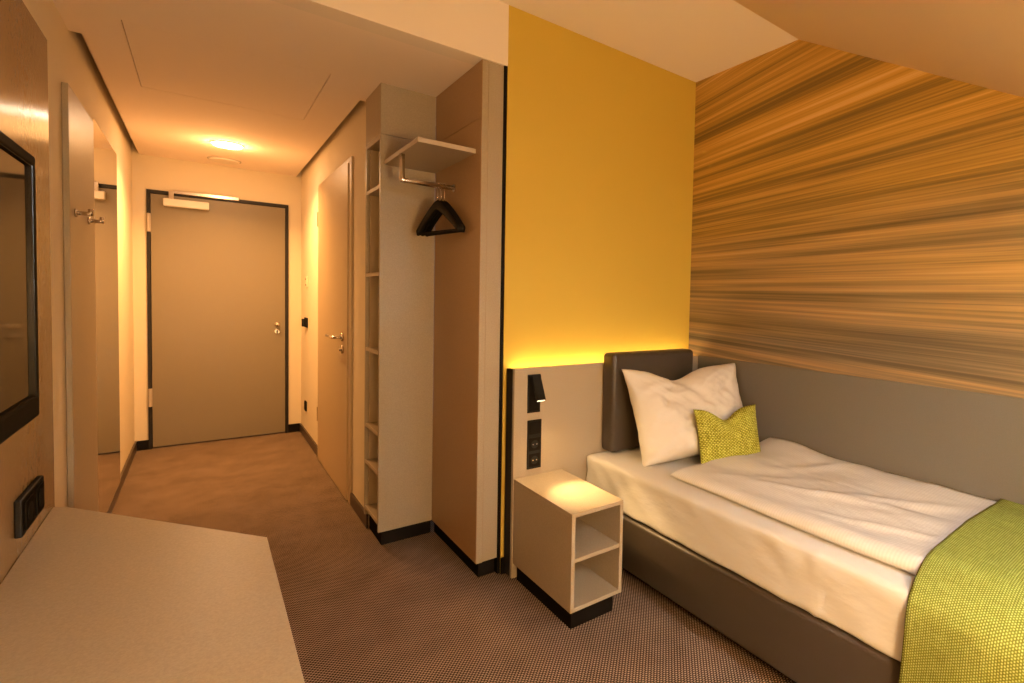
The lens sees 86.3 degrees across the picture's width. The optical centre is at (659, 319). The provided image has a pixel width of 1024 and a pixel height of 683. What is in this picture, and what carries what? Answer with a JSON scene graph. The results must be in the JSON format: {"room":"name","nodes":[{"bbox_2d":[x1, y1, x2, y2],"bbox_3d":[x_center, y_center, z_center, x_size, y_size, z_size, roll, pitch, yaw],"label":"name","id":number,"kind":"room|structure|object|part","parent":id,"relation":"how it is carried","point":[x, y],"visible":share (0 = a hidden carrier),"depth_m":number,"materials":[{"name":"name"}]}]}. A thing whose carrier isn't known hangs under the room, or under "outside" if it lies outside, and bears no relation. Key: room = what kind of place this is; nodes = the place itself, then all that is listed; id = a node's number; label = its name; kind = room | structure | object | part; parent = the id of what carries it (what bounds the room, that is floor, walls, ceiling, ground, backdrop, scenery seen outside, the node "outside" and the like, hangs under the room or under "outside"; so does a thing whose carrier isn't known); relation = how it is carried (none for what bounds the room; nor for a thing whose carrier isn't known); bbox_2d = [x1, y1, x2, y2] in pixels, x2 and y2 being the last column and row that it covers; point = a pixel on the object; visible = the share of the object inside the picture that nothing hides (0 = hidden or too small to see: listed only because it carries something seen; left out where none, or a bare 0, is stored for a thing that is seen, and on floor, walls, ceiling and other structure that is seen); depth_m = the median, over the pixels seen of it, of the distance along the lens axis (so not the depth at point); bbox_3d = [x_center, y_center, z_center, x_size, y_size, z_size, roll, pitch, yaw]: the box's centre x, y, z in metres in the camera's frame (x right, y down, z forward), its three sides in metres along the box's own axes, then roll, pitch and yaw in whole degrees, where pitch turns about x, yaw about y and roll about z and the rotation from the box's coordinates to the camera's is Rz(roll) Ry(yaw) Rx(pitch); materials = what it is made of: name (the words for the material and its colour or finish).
{"room":"hotel room","nodes":[
{"label":"hotel room","id":0,"kind":"room"},
{"bbox_2d":[22,0,134,506],"bbox_3d":[-1.754,-0.168,1.310,0.100,2.750,7.591,0,3,-41],"label":"wall","id":1,"kind":"structure","parent":0,"point":[70,60],"depth_m":2.16,"materials":[{"name":"beige paint"}]},
{"bbox_2d":[0,0,54,583],"bbox_3d":[-1.149,0.267,0.774,0.102,1.950,1.650,0,3,-41],"label":"cladding","id":2,"kind":"object","parent":1,"relation":"attached to","point":[28,454],"visible":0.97,"depth_m":1.25,"materials":[{"name":"brown laminate"}]},
{"bbox_2d":[0,131,38,443],"bbox_3d":[-0.981,-0.046,0.702,0.060,0.514,0.860,0,3,-41],"label":"television","id":3,"kind":"object","parent":2,"relation":"attached to","point":[19,358],"visible":1,"depth_m":0.95,"materials":[{"name":"black plastic"}]},
{"bbox_2d":[14,475,44,538],"bbox_3d":[-1.410,0.412,1.164,0.016,0.094,0.270,0,3,-41],"label":"power socket","id":4,"kind":"object","parent":2,"relation":"attached to","point":[31,502],"visible":1,"depth_m":1.16,"materials":[{"name":"black plastic"}]},
{"bbox_2d":[61,82,104,511],"bbox_3d":[-2.532,0.064,2.334,0.071,2.010,0.635,0,3,-41],"label":"coat rack","id":5,"kind":"object","parent":1,"relation":"attached to","point":[79,220],"visible":0.88,"depth_m":2.22,"materials":[{"name":"beige laminate"}]},
{"bbox_2d":[91,118,119,512],"bbox_3d":[-3.067,0.020,2.904,0.018,2.030,0.921,0,3,-41],"label":"wall mirror","id":6,"kind":"object","parent":1,"relation":"attached to","point":[105,157],"visible":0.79,"depth_m":2.85,"materials":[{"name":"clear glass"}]},
{"bbox_2d":[107,441,136,513],"bbox_3d":[-2.966,1.085,2.791,0.012,0.075,3.681,0,3,-41],"label":"baseboard","id":7,"kind":"structure","parent":1,"relation":"attached to","point":[124,472],"depth_m":3.52,"materials":[{"name":"brown wood"}]},
{"bbox_2d":[131,140,300,440],"bbox_3d":[-3.675,-0.214,4.620,1.360,2.500,0.120,0,3,-41],"label":"wall","id":8,"kind":"structure","parent":0,"point":[148,172],"depth_m":4.35,"materials":[{"name":"beige paint"}]},
{"bbox_2d":[146,189,287,448],"bbox_3d":[-3.744,-0.007,4.490,0.922,2.092,0.124,0,3,-41],"label":"door","id":9,"kind":"structure","parent":8,"relation":"in","point":[217,265],"depth_m":4.46,"materials":[{"name":"wood"}]},
{"bbox_3d":[-3.931,-1.000,4.218,0.032,0.086,0.024,0,3,-41],"label":"closer arm","id":10,"kind":"part","parent":9,"relation":"part of","materials":[{"name":"silver metal"}]},
{"bbox_3d":[-3.780,-1.035,4.369,0.428,0.030,0.022,0,3,-41],"label":"closer rail","id":11,"kind":"part","parent":9,"relation":"part of","materials":[{"name":"silver metal"}]},
{"bbox_2d":[137,423,299,450],"bbox_3d":[-3.761,1.001,4.529,1.076,0.075,0.012,0,3,-41],"label":"baseboard","id":12,"kind":"structure","parent":8,"relation":"attached to","point":[141,445],"depth_m":4.21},
{"bbox_2d":[53,0,474,176],"bbox_3d":[-2.417,-1.310,3.285,1.710,0.160,3.445,0,3,-41],"label":"ceiling","id":13,"kind":"structure","parent":0,"point":[159,123],"depth_m":2.46,"materials":[{"name":"beige paint"}]},
{"bbox_2d":[207,156,241,164],"bbox_3d":[-3.518,-1.286,4.236,0.216,0.014,0.216,0,3,-41],"label":"ceiling disc","id":14,"kind":"object","parent":13,"relation":"attached to","point":[223,160],"visible":1,"depth_m":4.20,"materials":[{"name":"beige paint"}]},
{"bbox_2d":[122,20,329,118],"bbox_3d":[-2.142,-1.214,2.626,0.701,0.029,0.895,0,3,-41],"label":"ceiling hatch","id":15,"kind":"object","parent":13,"relation":"attached to","point":[164,61],"visible":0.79,"depth_m":2.55,"materials":[{"name":"beige paint"}]},
{"bbox_2d":[210,140,243,148],"bbox_3d":[-3.110,-1.257,3.768,0.190,0.016,0.190,0,3,-41],"label":"recessed light","id":16,"kind":"object","parent":13,"relation":"in","point":[220,143],"visible":1,"depth_m":3.73,"materials":[{"name":"white plastic"}]},
{"bbox_2d":[301,100,379,513],"bbox_3d":[-2.406,-0.154,3.897,0.120,2.500,2.641,0,3,-41],"label":"wall","id":17,"kind":"structure","parent":0,"point":[348,139],"depth_m":3.15,"materials":[{"name":"beige paint"}]},
{"bbox_2d":[302,317,307,327],"bbox_3d":[-3.112,0.022,4.593,0.030,0.085,0.150,0,3,-41],"label":"light switch","id":18,"kind":"object","parent":17,"relation":"attached to","point":[305,320],"visible":1,"depth_m":4.56,"materials":[{"name":"black plastic"}]},
{"bbox_2d":[304,400,306,410],"bbox_3d":[-3.138,0.760,4.640,0.013,0.085,0.085,0,3,-41],"label":"power socket","id":19,"kind":"object","parent":17,"relation":"attached to","point":[305,401],"visible":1,"depth_m":4.61,"materials":[{"name":"black plastic"}]},
{"bbox_2d":[305,277,307,286],"bbox_3d":[-3.084,-0.332,4.570,0.014,0.090,0.085,0,3,-41],"label":"thermostat","id":20,"kind":"object","parent":17,"relation":"attached to","point":[306,278],"visible":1,"depth_m":4.54,"materials":[{"name":"beige paint"}]},
{"bbox_2d":[300,423,368,527],"bbox_3d":[-2.484,1.057,3.894,0.012,0.075,2.627,0,3,-41],"label":"baseboard","id":21,"kind":"structure","parent":17,"relation":"attached to","point":[355,504],"depth_m":3.16,"materials":[{"name":"brown wood"}]},
{"bbox_2d":[317,156,353,503],"bbox_3d":[-2.293,0.049,3.612,0.085,2.120,1.195,0,3,-41],"label":"door","id":22,"kind":"structure","parent":17,"relation":"in","point":[335,214],"depth_m":3.47,"materials":[{"name":"laminate"}]},
{"bbox_3d":[-2.091,0.105,3.366,0.065,0.052,0.236,0,3,-41],"label":"handle","id":23,"kind":"part","parent":22,"relation":"part of","materials":[{"name":"silver metal"}]},
{"bbox_2d":[384,137,475,191],"bbox_3d":[-1.111,-0.707,2.500,0.252,0.160,0.548,0,3,-41],"label":"shelf","id":24,"kind":"object","parent":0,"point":[421,154],"visible":1,"depth_m":2.43,"materials":[{"name":"beige laminate"}]},
{"bbox_3d":[-1.104,-0.700,2.490,0.248,0.130,0.023,0,3,-41],"label":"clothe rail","id":25,"kind":"part","parent":24,"relation":"part of","materials":[{"name":"silver metal"}]},
{"bbox_2d":[416,182,459,235],"bbox_3d":[-1.071,-0.540,2.528,0.363,0.248,0.016,3,3,36],"label":"hanger","id":26,"kind":"object","parent":24,"relation":"hanging from","point":[438,205],"visible":0.98,"depth_m":2.52,"materials":[{"name":"black plastic"}]},
{"bbox_2d":[421,183,461,235],"bbox_3d":[-1.059,-0.540,2.538,0.363,0.248,0.016,3,3,38],"label":"hanger","id":27,"kind":"object","parent":24,"relation":"hanging from","point":[427,226],"visible":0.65,"depth_m":2.54,"materials":[{"name":"black plastic"}]},
{"bbox_2d":[426,183,464,236],"bbox_3d":[-1.047,-0.540,2.549,0.363,0.248,0.016,3,3,40],"label":"hanger","id":28,"kind":"object","parent":24,"relation":"hanging from","point":[434,222],"visible":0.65,"depth_m":2.54,"materials":[{"name":"black plastic"}]},
{"bbox_2d":[111,431,794,682],"bbox_3d":[-0.754,1.249,2.267,2.854,0.100,7.591,0,3,-41],"label":"floor","id":29,"kind":"structure","parent":0,"point":[360,609],"depth_m":2.21,"materials":[{"name":"carpet"}]},
{"bbox_2d":[0,507,304,682],"bbox_3d":[-0.930,0.892,0.928,0.422,0.702,1.699,0,3,-41],"label":"desk","id":30,"kind":"object","parent":29,"relation":"on","point":[92,596],"visible":1,"depth_m":0.98,"materials":[{"name":"beige laminate"}]},
{"bbox_2d":[364,83,435,544],"bbox_3d":[-1.418,-0.013,2.848,0.264,2.346,0.317,0,3,-41],"label":"wardrobe","id":31,"kind":"object","parent":29,"relation":"on","point":[395,116],"visible":0.84,"depth_m":2.73,"materials":[{"name":"beige laminate"}]},
{"bbox_3d":[-1.516,0.068,2.961,0.264,2.018,0.018,0,3,-41],"label":"panel","id":32,"kind":"part","parent":31,"relation":"part of","materials":[{"name":"beige laminate"}]},
{"bbox_3d":[-1.447,1.038,2.882,0.248,0.018,0.277,0,3,-41],"label":"shelf","id":33,"kind":"part","parent":31,"relation":"part of","materials":[{"name":"beige laminate"}]},
{"bbox_3d":[-1.440,0.783,2.873,0.248,0.018,0.277,0,3,-41],"label":"shelf","id":34,"kind":"part","parent":31,"relation":"part of","materials":[{"name":"beige laminate"}]},
{"bbox_3d":[-1.435,0.580,2.865,0.248,0.018,0.277,0,3,-41],"label":"shelf","id":35,"kind":"part","parent":31,"relation":"part of","materials":[{"name":"beige laminate"}]},
{"bbox_3d":[-1.397,-0.923,2.809,0.252,0.020,0.277,0,3,-41],"label":"panel","id":36,"kind":"part","parent":31,"relation":"part of","materials":[{"name":"beige laminate"}]},
{"bbox_3d":[-1.403,-0.679,2.819,0.248,0.018,0.277,0,3,-41],"label":"shelf","id":37,"kind":"part","parent":31,"relation":"part of","materials":[{"name":"beige laminate"}]},
{"bbox_3d":[-1.390,-1.061,2.808,0.264,0.250,0.313,0,3,-41],"label":"filler panel","id":38,"kind":"part","parent":31,"relation":"part of","materials":[{"name":"beige laminate"}]},
{"bbox_3d":[-1.322,0.081,2.739,0.264,2.018,0.018,0,3,-41],"label":"panel","id":39,"kind":"part","parent":31,"relation":"part of","materials":[{"name":"beige laminate"}]},
{"bbox_2d":[432,59,507,576],"bbox_3d":[-0.975,0.006,2.628,0.114,2.346,0.638,0,3,-41],"label":"panel","id":40,"kind":"object","parent":29,"relation":"on","point":[469,265],"visible":0.93,"depth_m":2.44,"materials":[{"name":"brown laminate"}]},
{"bbox_3d":[-1.005,0.094,2.599,0.030,2.018,0.609,0,3,-41],"label":"niche panel","id":41,"kind":"part","parent":40,"relation":"part of","materials":[{"name":"brown laminate"}]},
{"bbox_3d":[-0.975,-1.041,2.557,0.030,0.250,0.609,0,3,-41],"label":"filler panel","id":42,"kind":"part","parent":40,"relation":"part of","materials":[{"name":"brown laminate"}]},
{"bbox_3d":[-0.964,-0.032,2.628,0.070,2.270,0.608,0,3,-41],"label":"panel","id":43,"kind":"part","parent":40,"relation":"part of","materials":[{"name":"beige laminate"}]},
{"bbox_2d":[513,469,622,628],"bbox_3d":[-0.414,0.970,2.286,0.246,0.473,0.501,0,3,-41],"label":"nightstand","id":44,"kind":"object","parent":29,"relation":"on","point":[568,530],"visible":1,"depth_m":2.19,"materials":[{"name":"beige laminate"}]},
{"bbox_3d":[-0.500,0.937,2.209,0.016,0.373,0.501,0,3,-41],"label":"panel","id":45,"kind":"part","parent":44,"relation":"part of","materials":[{"name":"beige laminate"}]},
{"bbox_3d":[-0.408,0.742,2.278,0.246,0.016,0.501,0,3,-41],"label":"panel","id":46,"kind":"part","parent":44,"relation":"part of","materials":[{"name":"beige laminate"}]},
{"bbox_3d":[-0.418,1.115,2.292,0.214,0.016,0.501,0,3,-41],"label":"panel","id":47,"kind":"part","parent":44,"relation":"part of","materials":[{"name":"beige laminate"}]},
{"bbox_2d":[575,518,618,562],"bbox_3d":[-0.408,0.921,2.279,0.214,0.016,0.484,0,3,-41],"label":"shelf","id":48,"kind":"object","parent":44,"relation":"attached to","point":[591,540],"depth_m":2.18,"materials":[{"name":"beige laminate"}]},
{"bbox_3d":[-0.327,0.936,2.361,0.016,0.373,0.501,0,3,-41],"label":"panel","id":49,"kind":"part","parent":44,"relation":"part of","materials":[{"name":"beige laminate"}]},
{"bbox_2d":[622,513,900,682],"bbox_3d":[0.582,1.081,2.130,0.788,0.314,2.046,0,3,-41],"label":"bed","id":50,"kind":"object","parent":29,"relation":"on","point":[801,646],"visible":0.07,"depth_m":1.83,"materials":[{"name":"brown"}]},
{"bbox_2d":[586,447,914,661],"bbox_3d":[0.585,0.818,2.122,0.794,0.215,2.040,0,3,-41],"label":"mattress","id":51,"kind":"object","parent":50,"relation":"on","point":[862,596],"visible":0.46,"depth_m":1.79,"materials":[{"name":"white fabric"}]},
{"bbox_2d":[602,348,692,451],"bbox_3d":[-0.055,0.416,2.833,0.566,0.500,0.099,0,3,-41],"label":"headboard","id":52,"kind":"object","parent":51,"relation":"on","point":[619,428],"visible":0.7,"depth_m":2.67,"materials":[{"name":"brown"}]},
{"bbox_2d":[622,363,742,466],"bbox_3d":[0.184,0.473,2.665,0.711,0.460,0.378,0,3,-41],"label":"pillow","id":53,"kind":"object","parent":51,"relation":"on","point":[663,408],"visible":0.77,"depth_m":2.52,"materials":[{"name":"white fabric"}]},
{"bbox_2d":[670,438,995,575],"bbox_3d":[0.783,0.680,1.958,0.704,0.087,1.518,0,3,-41],"label":"duvet","id":54,"kind":"object","parent":51,"relation":"on","point":[893,520],"visible":0.83,"depth_m":1.97,"materials":[{"name":"white fabric"}]},
{"bbox_2d":[693,404,760,463],"bbox_3d":[0.331,0.553,2.514,0.364,0.261,0.132,1,2,-25],"label":"cushion","id":55,"kind":"object","parent":54,"relation":"on","point":[737,435],"visible":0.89,"depth_m":2.46,"materials":[{"name":"fabric"}]},
{"bbox_2d":[899,499,1023,682],"bbox_3d":[1.095,0.896,1.502,0.828,0.465,0.473,0,3,-41],"label":"throw","id":56,"kind":"object","parent":54,"relation":"on","point":[964,616],"visible":1,"depth_m":1.37,"materials":[{"name":"fabric"}]},
{"bbox_2d":[271,0,695,557],"bbox_3d":[-0.817,-0.184,2.406,2.754,2.750,0.120,0,3,-41],"label":"wall","id":57,"kind":"structure","parent":0,"point":[600,137],"depth_m":2.65,"materials":[{"name":"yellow paint"}]},
{"bbox_2d":[500,557,504,573],"bbox_3d":[-0.296,1.152,2.852,1.194,0.075,0.012,0,3,-41],"label":"baseboard","id":58,"kind":"structure","parent":57,"relation":"attached to","point":[502,558],"depth_m":2.46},
{"bbox_2d":[527,374,545,412],"bbox_3d":[-0.561,0.342,2.403,0.064,0.178,0.077,0,3,-41],"label":"reading lamp","id":59,"kind":"object","parent":57,"relation":"attached to","point":[535,390],"visible":1,"depth_m":2.41,"materials":[{"name":"black plastic"}]},
{"bbox_2d":[504,356,697,578],"bbox_3d":[-0.250,0.699,2.794,1.171,0.964,0.096,0,3,-41],"label":"panel","id":60,"kind":"object","parent":57,"relation":"attached to","point":[571,413],"depth_m":2.50,"materials":[{"name":"beige laminate"}]},
{"bbox_3d":[-0.584,0.578,2.439,0.070,0.228,0.012,0,3,-41],"label":"socket strip","id":61,"kind":"part","parent":60,"relation":"part of","materials":[{"name":"black plastic"}]},
{"bbox_2d":[498,0,797,81],"bbox_3d":[-0.545,-1.468,2.009,2.654,0.120,0.722,0,3,-41],"label":"ceiling","id":62,"kind":"structure","parent":0,"point":[693,40],"depth_m":2.54,"materials":[{"name":"beige paint"}]},
{"bbox_2d":[689,39,1023,398],"bbox_3d":[1.485,-0.102,1.786,0.100,2.750,3.846,0,3,-41],"label":"wall","id":63,"kind":"structure","parent":0,"point":[853,214],"depth_m":2.38,"materials":[{"name":"wood"}]},
{"bbox_2d":[698,355,1023,504],"bbox_3d":[1.452,0.785,1.746,0.011,0.980,3.750,0,3,-41],"label":"wainscot","id":64,"kind":"structure","parent":63,"relation":"attached to","point":[968,442],"depth_m":2.24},
{"bbox_2d":[734,0,1023,96],"bbox_3d":[0.715,-0.494,0.572,2.654,1.865,3.183,0,3,-41],"label":"ceiling","id":65,"kind":"structure","parent":0,"point":[976,42],"depth_m":1.69,"materials":[{"name":"beige paint"}]}
]}

